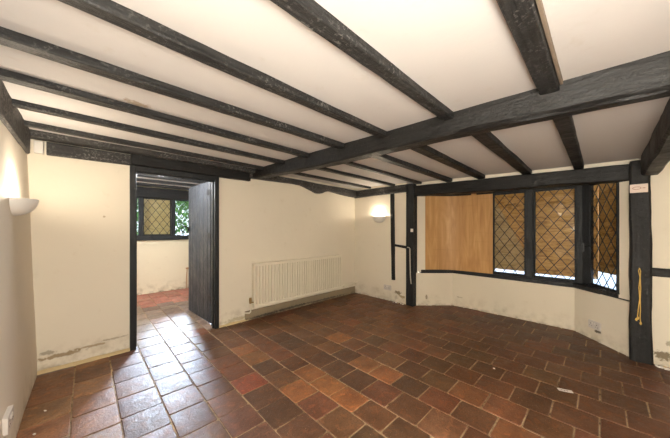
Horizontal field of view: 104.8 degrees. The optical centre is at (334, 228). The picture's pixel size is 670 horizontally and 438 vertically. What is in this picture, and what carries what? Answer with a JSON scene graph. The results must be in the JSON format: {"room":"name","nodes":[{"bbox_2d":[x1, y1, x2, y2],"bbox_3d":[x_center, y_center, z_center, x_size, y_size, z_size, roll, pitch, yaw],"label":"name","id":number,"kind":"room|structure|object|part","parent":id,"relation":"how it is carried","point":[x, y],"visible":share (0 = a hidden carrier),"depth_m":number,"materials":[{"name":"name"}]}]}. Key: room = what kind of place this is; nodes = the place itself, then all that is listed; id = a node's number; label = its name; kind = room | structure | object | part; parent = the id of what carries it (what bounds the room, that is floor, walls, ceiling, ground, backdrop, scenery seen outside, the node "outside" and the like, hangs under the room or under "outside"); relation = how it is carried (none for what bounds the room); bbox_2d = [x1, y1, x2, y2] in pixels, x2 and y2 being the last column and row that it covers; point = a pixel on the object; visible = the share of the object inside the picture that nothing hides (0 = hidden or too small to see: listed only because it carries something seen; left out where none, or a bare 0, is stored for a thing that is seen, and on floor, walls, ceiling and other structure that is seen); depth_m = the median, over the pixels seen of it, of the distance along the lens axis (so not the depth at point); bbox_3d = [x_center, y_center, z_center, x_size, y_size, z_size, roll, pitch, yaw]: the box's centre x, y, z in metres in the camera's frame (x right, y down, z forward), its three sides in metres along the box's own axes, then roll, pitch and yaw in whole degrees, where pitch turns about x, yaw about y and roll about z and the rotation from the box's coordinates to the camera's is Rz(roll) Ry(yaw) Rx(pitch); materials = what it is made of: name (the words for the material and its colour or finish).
{"room":"empty living room","nodes":[
{"label":"empty living room","id":0,"kind":"room"},
{"bbox_2d":[0,121,36,437],"bbox_3d":[-0.496,0.215,-0.041,0.182,2.110,6.230,0,0,-44],"label":"wall","id":1,"kind":"structure","parent":0,"point":[18,350],"depth_m":1.65,"materials":[{"name":"beige paint"}]},
{"bbox_2d":[2,405,13,435],"bbox_3d":[-1.741,1.018,1.377,0.026,0.086,0.146,0,0,-44],"label":"wall socket","id":2,"kind":"object","parent":1,"relation":"attached to","point":[8,418],"visible":1,"depth_m":1.35,"materials":[{"name":"grey plastic"}]},
{"bbox_2d":[0,80,29,153],"bbox_3d":[-0.497,-0.724,-0.056,0.152,0.209,5.990,0,0,-44],"label":"wall plate","id":3,"kind":"object","parent":1,"relation":"attached to","point":[12,119],"visible":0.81,"depth_m":1.64,"materials":[{"name":"black wood"}]},
{"bbox_2d":[9,197,38,215],"bbox_3d":[-2.063,-0.141,1.706,0.138,0.112,0.264,0,0,-44],"label":"wall light","id":4,"kind":"object","parent":1,"relation":"attached to","point":[18,206],"visible":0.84,"depth_m":1.65,"materials":[{"name":"white ceramic"}]},
{"bbox_2d":[137,186,188,294],"bbox_3d":[-3.462,0.210,5.237,4.100,2.120,0.156,0,0,-44],"label":"wall","id":5,"kind":"structure","parent":0,"point":[161,264],"depth_m":5.15,"materials":[{"name":"paint"}]},
{"bbox_2d":[137,197,188,240],"bbox_3d":[-3.113,-0.220,5.510,2.180,0.880,0.190,0,0,-44],"label":"window","id":6,"kind":"structure","parent":5,"relation":"in","point":[141,236],"depth_m":5.11,"materials":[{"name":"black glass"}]},
{"bbox_2d":[144,199,169,233],"bbox_3d":[-3.587,-0.250,5.166,0.540,0.900,0.015,0,0,-44],"label":"plywood sheet","id":7,"kind":"object","parent":6,"relation":"attached to","point":[147,205],"depth_m":5.17,"materials":[{"name":"beige wood"}]},
{"bbox_3d":[-3.113,0.170,5.510,2.180,0.100,0.190,0,0,-44],"label":"sill","id":8,"kind":"part","parent":6,"relation":"part of","materials":[{"name":"black wood"}]},
{"bbox_3d":[-3.109,-0.270,5.506,2.180,0.780,0.120,0,0,-44],"label":"frame","id":9,"kind":"part","parent":6,"relation":"part of","materials":[{"name":"black wood"}]},
{"bbox_2d":[137,186,188,199],"bbox_3d":[-3.071,-0.698,5.480,2.500,0.207,0.176,0,0,-44],"label":"lintel","id":10,"kind":"object","parent":5,"relation":"attached to","point":[145,192],"visible":0.3,"depth_m":5.06,"materials":[{"name":"black wood"}]},
{"bbox_2d":[137,177,199,189],"bbox_3d":[-2.576,-0.860,4.248,4.200,0.080,2.810,0,0,-44],"label":"ceiling","id":11,"kind":"structure","parent":0,"point":[137,177],"depth_m":4.55,"materials":[{"name":"white paint"}]},
{"bbox_2d":[137,182,189,189],"bbox_3d":[-3.170,-0.808,4.863,4.000,0.071,0.086,0,0,-44],"label":"joist","id":12,"kind":"object","parent":11,"relation":"attached to","point":[138,183],"visible":0.14,"depth_m":4.79,"materials":[{"name":"black wood"}]},
{"bbox_2d":[137,178,197,186],"bbox_3d":[-2.829,-0.808,4.511,4.000,0.072,0.085,0,0,-44],"label":"joist","id":13,"kind":"object","parent":11,"relation":"attached to","point":[138,179],"visible":0.12,"depth_m":4.40,"materials":[{"name":"black wood"}]},
{"bbox_2d":[137,173,205,183],"bbox_3d":[-2.502,-0.808,4.173,4.000,0.070,0.084,0,0,-44],"label":"joist","id":14,"kind":"object","parent":11,"relation":"attached to","point":[138,174],"visible":0.17,"depth_m":4.03,"materials":[{"name":"black wood"}]},
{"bbox_2d":[27,139,354,370],"bbox_3d":[-1.132,0.200,3.686,4.335,2.140,0.115,0,0,-44],"label":"wall","id":15,"kind":"structure","parent":0,"point":[80,221],"depth_m":2.56,"materials":[{"name":"beige paint"}]},
{"bbox_2d":[34,140,43,154],"bbox_3d":[-2.536,-0.698,2.210,0.056,0.104,0.060,0,0,-44],"label":"sensor","id":16,"kind":"object","parent":15,"relation":"attached to","point":[38,145],"visible":1,"depth_m":2.19,"materials":[{"name":"white plastic"}]},
{"bbox_2d":[46,142,130,165],"bbox_3d":[-2.320,-0.704,2.462,0.575,0.114,0.077,0,0,-44],"label":"wall plate","id":17,"kind":"object","parent":15,"relation":"attached to","point":[52,149],"visible":1,"depth_m":2.41,"materials":[{"name":"black wood"}]},
{"bbox_2d":[37,319,247,374],"bbox_3d":[-1.883,1.238,2.877,1.910,0.044,0.064,0,0,-44],"label":"trim","id":18,"kind":"structure","parent":15,"relation":"attached to","point":[98,357],"depth_m":2.44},
{"bbox_2d":[130,165,218,350],"bbox_3d":[-2.133,0.296,3.322,0.898,1.908,1.032,0,0,-44],"label":"door","id":19,"kind":"structure","parent":15,"relation":"in","point":[203,228],"depth_m":3.25,"materials":[{"name":"black wood"}]},
{"bbox_2d":[130,154,250,180],"bbox_3d":[-1.643,-0.717,3.102,1.282,0.129,0.100,0,0,-44],"label":"wall plate","id":20,"kind":"object","parent":15,"relation":"attached to","point":[138,160],"visible":0.7,"depth_m":2.98,"materials":[{"name":"black wood"}]},
{"bbox_2d":[245,286,354,319],"bbox_3d":[-0.421,1.192,4.292,2.240,0.135,0.034,0,0,-44],"label":"baseboard","id":21,"kind":"structure","parent":15,"relation":"attached to","point":[268,310],"depth_m":4.08,"materials":[{"name":"wood"}]},
{"bbox_2d":[245,255,357,313],"bbox_3d":[-0.387,0.812,4.258,2.260,0.682,0.094,0,0,-44],"label":"radiator","id":22,"kind":"object","parent":15,"relation":"attached to","point":[273,282],"visible":1,"depth_m":3.96,"materials":[{"name":"beige metal"}]},
{"bbox_3d":[-1.121,0.774,3.542,0.008,0.582,0.068,0,0,-44],"label":"panel","id":23,"kind":"part","parent":22,"relation":"part of","materials":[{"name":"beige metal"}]},
{"bbox_2d":[252,255,341,266],"bbox_3d":[-0.511,0.491,4.127,1.696,0.040,0.078,0,0,-44],"label":"grille","id":24,"kind":"object","parent":22,"relation":"attached to","point":[333,257],"depth_m":4.00,"materials":[{"name":"beige metal"}]},
{"bbox_3d":[-0.499,1.062,4.115,1.696,0.045,0.044,0,0,-44],"label":"rail","id":25,"kind":"part","parent":22,"relation":"part of","materials":[{"name":"beige metal"}]},
{"bbox_3d":[-0.499,0.777,4.115,1.690,0.545,0.032,0,0,-44],"label":"panel","id":26,"kind":"part","parent":22,"relation":"part of","materials":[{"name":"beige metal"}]},
{"bbox_2d":[250,173,355,197],"bbox_3d":[-0.398,-0.699,4.297,2.200,0.195,0.115,0,0,-44],"label":"wall plate","id":27,"kind":"object","parent":15,"relation":"attached to","point":[316,188],"visible":0.9,"depth_m":4.28,"materials":[{"name":"black wood"}]},
{"bbox_2d":[0,0,669,188],"bbox_3d":[1.008,-0.758,1.461,4.480,0.298,6.300,0,0,-44],"label":"ceiling","id":28,"kind":"structure","parent":0,"point":[463,53],"depth_m":1.29,"materials":[{"name":"white paint"}]},
{"bbox_2d":[29,129,255,172],"bbox_3d":[-1.823,-0.804,2.832,2.005,0.086,0.117,0,0,-44],"label":"joist","id":29,"kind":"object","parent":28,"relation":"attached to","point":[34,134],"visible":0.68,"depth_m":2.53,"materials":[{"name":"black wood"}]},
{"bbox_2d":[24,120,263,169],"bbox_3d":[-1.643,-0.810,2.663,0.058,0.073,2.030,0,0,44],"label":"joist","id":30,"kind":"object","parent":28,"relation":"attached to","point":[31,124],"visible":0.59,"depth_m":2.37,"materials":[{"name":"black wood"}]},
{"bbox_2d":[12,99,283,164],"bbox_3d":[-1.329,-0.811,2.362,0.071,0.075,2.064,0,0,44],"label":"joist","id":31,"kind":"object","parent":28,"relation":"attached to","point":[20,104],"visible":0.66,"depth_m":2.04,"materials":[{"name":"black wood"}]},
{"bbox_2d":[0,68,308,157],"bbox_3d":[-1.016,-0.811,2.062,0.089,0.072,2.097,0,0,44],"label":"joist","id":32,"kind":"object","parent":28,"relation":"attached to","point":[6,75],"visible":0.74,"depth_m":1.69,"materials":[{"name":"black wood"}]},
{"bbox_2d":[0,26,343,148],"bbox_3d":[-0.679,-0.808,1.740,2.132,0.080,0.084,0,0,-44],"label":"joist","id":33,"kind":"object","parent":28,"relation":"attached to","point":[9,38],"visible":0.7,"depth_m":1.36,"materials":[{"name":"black wood"}]},
{"bbox_2d":[58,0,386,137],"bbox_3d":[-0.348,-0.808,1.423,2.168,0.080,0.075,0,0,-45],"label":"joist","id":34,"kind":"object","parent":28,"relation":"attached to","point":[110,11],"visible":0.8,"depth_m":1.16,"materials":[{"name":"black wood"}]},
{"bbox_2d":[293,172,370,188],"bbox_3d":[-0.073,-0.795,4.112,2.051,0.088,0.060,0,0,-44],"label":"joist","id":35,"kind":"object","parent":28,"relation":"attached to","point":[299,173],"visible":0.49,"depth_m":4.08,"materials":[{"name":"black wood"}]},
{"bbox_2d":[316,167,394,185],"bbox_3d":[0.300,-0.779,3.757,2.007,0.090,0.071,0,0,-44],"label":"joist","id":36,"kind":"object","parent":28,"relation":"attached to","point":[330,170],"visible":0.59,"depth_m":3.70,"materials":[{"name":"black wood"}]},
{"bbox_2d":[270,0,453,120],"bbox_3d":[0.023,-0.808,1.068,2.207,0.080,0.080,0,0,-44],"label":"joist","id":37,"kind":"object","parent":28,"relation":"attached to","point":[309,13],"visible":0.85,"depth_m":1.11,"materials":[{"name":"black wood"}]},
{"bbox_2d":[345,162,421,183],"bbox_3d":[0.647,-0.765,3.451,2.003,0.089,0.071,0,0,-44],"label":"joist","id":38,"kind":"object","parent":28,"relation":"attached to","point":[360,166],"visible":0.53,"depth_m":3.40,"materials":[{"name":"black wood"}]},
{"bbox_2d":[372,154,451,181],"bbox_3d":[0.984,-0.746,3.131,1.963,0.103,0.092,0,0,-44],"label":"joist","id":39,"kind":"object","parent":28,"relation":"attached to","point":[386,158],"visible":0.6,"depth_m":3.02,"materials":[{"name":"black wood"}]},
{"bbox_2d":[411,145,484,178],"bbox_3d":[1.296,-0.733,2.834,1.927,0.103,0.101,0,0,-44],"label":"joist","id":40,"kind":"object","parent":28,"relation":"attached to","point":[427,151],"visible":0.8,"depth_m":2.67,"materials":[{"name":"black wood"}]},
{"bbox_2d":[253,51,669,179],"bbox_3d":[1.160,-0.747,1.592,6.095,0.251,0.184,0,0,41],"label":"ceiling beam","id":41,"kind":"structure","parent":28,"relation":"attached to","point":[648,78],"depth_m":1.58,"materials":[{"name":"black wood"}]},
{"bbox_2d":[472,132,531,173],"bbox_3d":[1.663,-0.717,2.486,1.884,0.104,0.102,0,0,-44],"label":"joist","id":42,"kind":"object","parent":28,"relation":"attached to","point":[487,139],"visible":0.74,"depth_m":2.28,"materials":[{"name":"black wood"}]},
{"bbox_2d":[496,0,559,94],"bbox_3d":[0.418,-0.808,0.690,2.249,0.079,0.092,0,0,-44],"label":"joist","id":43,"kind":"object","parent":28,"relation":"attached to","point":[522,17],"visible":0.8,"depth_m":1.06,"materials":[{"name":"black wood"}]},
{"bbox_2d":[535,0,562,84],"bbox_3d":[0.446,-0.814,0.646,2.220,0.042,0.013,0,0,-44],"label":"trim","id":44,"kind":"structure","parent":43,"relation":"attached to","point":[539,3],"depth_m":1.07,"materials":[{"name":"wood"}]},
{"bbox_2d":[553,116,583,168],"bbox_3d":[1.996,-0.703,2.169,1.845,0.103,0.085,0,0,-44],"label":"joist","id":45,"kind":"object","parent":28,"relation":"attached to","point":[565,126],"visible":0.82,"depth_m":1.93,"materials":[{"name":"black wood"}]},
{"bbox_2d":[641,98,669,175],"bbox_3d":[2.272,-0.619,1.764,1.780,0.249,0.122,0,0,-44],"label":"ceiling beam","id":46,"kind":"structure","parent":28,"relation":"attached to","point":[655,156],"depth_m":1.81,"materials":[{"name":"black wood"}]},
{"bbox_2d":[16,288,669,437],"bbox_3d":[0.062,1.298,2.382,5.800,0.103,9.340,0,0,-44],"label":"floor","id":47,"kind":"structure","parent":0,"point":[354,365],"depth_m":2.16,"materials":[{"name":"tile"}]},
{"bbox_2d":[406,183,416,306],"bbox_3d":[1.267,0.260,4.250,0.164,1.989,0.138,0,0,-44],"label":"timber post","id":48,"kind":"object","parent":47,"relation":"on","point":[411,200],"visible":0.95,"depth_m":4.20,"materials":[{"name":"black wood"}]},
{"bbox_2d":[407,247,411,283],"bbox_3d":[1.205,0.588,4.177,0.018,0.596,0.079,0,0,-44],"label":"pipe","id":49,"kind":"object","parent":48,"relation":"attached to","point":[407,247],"visible":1,"depth_m":4.16,"materials":[{"name":"paint"}]},
{"bbox_2d":[557,388,572,392],"bbox_3d":[1.775,1.246,1.991,0.090,0.002,0.038,0,0,24],"label":"paper label","id":50,"kind":"object","parent":47,"relation":"on","point":[559,389],"visible":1,"depth_m":1.99,"materials":[{"name":"grey paper"}]},
{"bbox_2d":[629,160,653,364],"bbox_3d":[2.924,0.302,2.472,0.170,1.904,0.153,0,0,-44],"label":"timber post","id":51,"kind":"object","parent":47,"relation":"on","point":[640,211],"visible":0.93,"depth_m":2.42,"materials":[{"name":"black wood"}]},
{"bbox_2d":[630,183,647,192],"bbox_3d":[2.853,-0.382,2.423,0.014,0.080,0.112,0,0,-44],"label":"sign plate","id":52,"kind":"object","parent":51,"relation":"attached to","point":[635,188],"visible":1,"depth_m":2.42,"materials":[{"name":"white"}]},
{"bbox_3d":[2.857,0.360,2.422,0.046,0.012,0.008,0,0,-44],"label":"nail","id":53,"kind":"object","parent":51,"relation":"attached to","visible":0},
{"bbox_2d":[635,268,641,324],"bbox_3d":[2.841,0.629,2.416,0.017,0.530,0.043,0,0,-44],"label":"cord","id":54,"kind":"object","parent":53,"relation":"hanging from","point":[639,286],"visible":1,"depth_m":2.41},
{"bbox_2d":[355,159,669,367],"bbox_3d":[2.756,0.215,3.105,0.720,2.110,6.236,0,0,-44],"label":"wall","id":55,"kind":"structure","parent":0,"point":[570,308],"depth_m":3.51,"materials":[{"name":"beige paint"}]},
{"bbox_2d":[373,216,385,222],"bbox_3d":[0.774,-0.169,4.623,0.138,0.112,0.264,0,0,-44],"label":"wall light","id":56,"kind":"object","parent":55,"relation":"attached to","point":[379,219],"visible":1,"depth_m":4.57,"materials":[{"name":"white ceramic"}]},
{"bbox_2d":[355,184,405,197],"bbox_3d":[0.802,-0.671,4.665,0.090,0.144,1.125,0,0,-44],"label":"wall plate","id":57,"kind":"object","parent":55,"relation":"attached to","point":[398,188],"visible":0.9,"depth_m":4.58,"materials":[{"name":"black wood"}]},
{"bbox_2d":[384,284,390,290],"bbox_3d":[0.918,1.024,4.517,0.026,0.086,0.146,0,0,-44],"label":"wall socket","id":58,"kind":"object","parent":55,"relation":"attached to","point":[386,287],"visible":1,"depth_m":4.51,"materials":[{"name":"grey plastic"}]},
{"bbox_2d":[390,194,394,279],"bbox_3d":[1.008,0.129,4.460,0.080,1.493,0.102,0,0,-44],"label":"stud","id":59,"kind":"object","parent":55,"relation":"attached to","point":[392,198],"visible":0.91,"depth_m":4.43,"materials":[{"name":"black wood"}]},
{"bbox_2d":[394,244,405,248],"bbox_3d":[1.120,0.291,4.346,0.071,0.070,0.245,0,0,-44],"label":"wall rail","id":60,"kind":"object","parent":55,"relation":"attached to","point":[395,245],"visible":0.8,"depth_m":4.32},
{"bbox_2d":[495,193,523,270],"bbox_3d":[2.599,-0.033,3.797,0.015,1.275,0.470,0,0,-44],"label":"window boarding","id":61,"kind":"structure","parent":55,"relation":"in","point":[520,207],"depth_m":3.77,"materials":[{"name":"brown wood"}]},
{"bbox_2d":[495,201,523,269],"bbox_3d":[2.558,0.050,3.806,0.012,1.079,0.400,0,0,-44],"label":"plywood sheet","id":62,"kind":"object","parent":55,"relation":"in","point":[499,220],"depth_m":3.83,"materials":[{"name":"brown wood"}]},
{"bbox_2d":[414,164,629,195],"bbox_3d":[2.153,-0.586,3.370,0.158,0.236,2.395,0,0,-44],"label":"lintel","id":63,"kind":"object","parent":55,"relation":"attached to","point":[615,173],"visible":0.98,"depth_m":3.07,"materials":[{"name":"black wood"}]},
{"bbox_2d":[420,182,629,301],"bbox_3d":[2.322,0.079,3.575,0.612,1.286,2.296,0,0,-44],"label":"window","id":64,"kind":"structure","parent":55,"relation":"in","point":[584,237],"depth_m":3.23,"materials":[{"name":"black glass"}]},
{"bbox_2d":[425,194,492,273],"bbox_3d":[1.927,0.060,4.075,0.957,1.205,0.155,0,0,26],"label":"plywood sheet","id":65,"kind":"object","parent":64,"relation":"on","point":[458,229],"visible":0.95,"depth_m":4.11,"materials":[{"name":"brown wood"}]},
{"bbox_3d":[2.322,0.693,3.575,0.612,0.058,2.297,0,0,-44],"label":"sill","id":66,"kind":"part","parent":64,"relation":"part of","materials":[{"name":"white paint"}]},
{"bbox_2d":[536,185,597,279],"bbox_3d":[2.951,-0.030,3.346,0.015,1.280,0.648,0,0,-44],"label":"plywood sheet","id":67,"kind":"object","parent":55,"relation":"in","point":[567,201],"depth_m":3.37,"materials":[{"name":"brown wood"}]},
{"bbox_2d":[588,319,601,331],"bbox_3d":[2.908,1.078,2.891,0.026,0.086,0.146,0,0,6],"label":"wall socket","id":68,"kind":"object","parent":55,"relation":"attached to","point":[595,325],"visible":1,"depth_m":2.88,"materials":[{"name":"grey plastic"}]},
{"bbox_2d":[598,183,615,274],"bbox_3d":[3.175,-0.077,3.059,0.016,1.185,1.074,0,0,14],"label":"plywood sheet","id":69,"kind":"object","parent":55,"relation":"in","point":[606,191],"depth_m":2.98,"materials":[{"name":"brown wood"}]},
{"bbox_2d":[652,267,669,277],"bbox_3d":[3.265,0.396,2.102,0.111,0.087,0.885,0,0,-44],"label":"wall rail","id":70,"kind":"object","parent":55,"relation":"attached to","point":[658,272],"visible":0.75,"depth_m":2.35,"materials":[{"name":"black wood"}]},
{"label":"outside","id":71,"kind":"structure","parent":0,"visible":0},
{"bbox_2d":[495,269,615,289],"bbox_3d":[-1.689,1.320,4.626,20.000,0.100,19.000,0,0,-44],"label":"ground","id":72,"kind":"structure","parent":71,"point":[610,282],"depth_m":6.76,"materials":[{"name":"white"}]},
{"bbox_2d":[137,199,188,233],"bbox_3d":[-6.159,-0.098,9.335,3.884,2.751,1.572,0,0,-44],"label":"shrub","id":73,"kind":"object","parent":72,"relation":"on","point":[185,205],"visible":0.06,"depth_m":9.30,"materials":[{"name":"green plant"}]}
]}

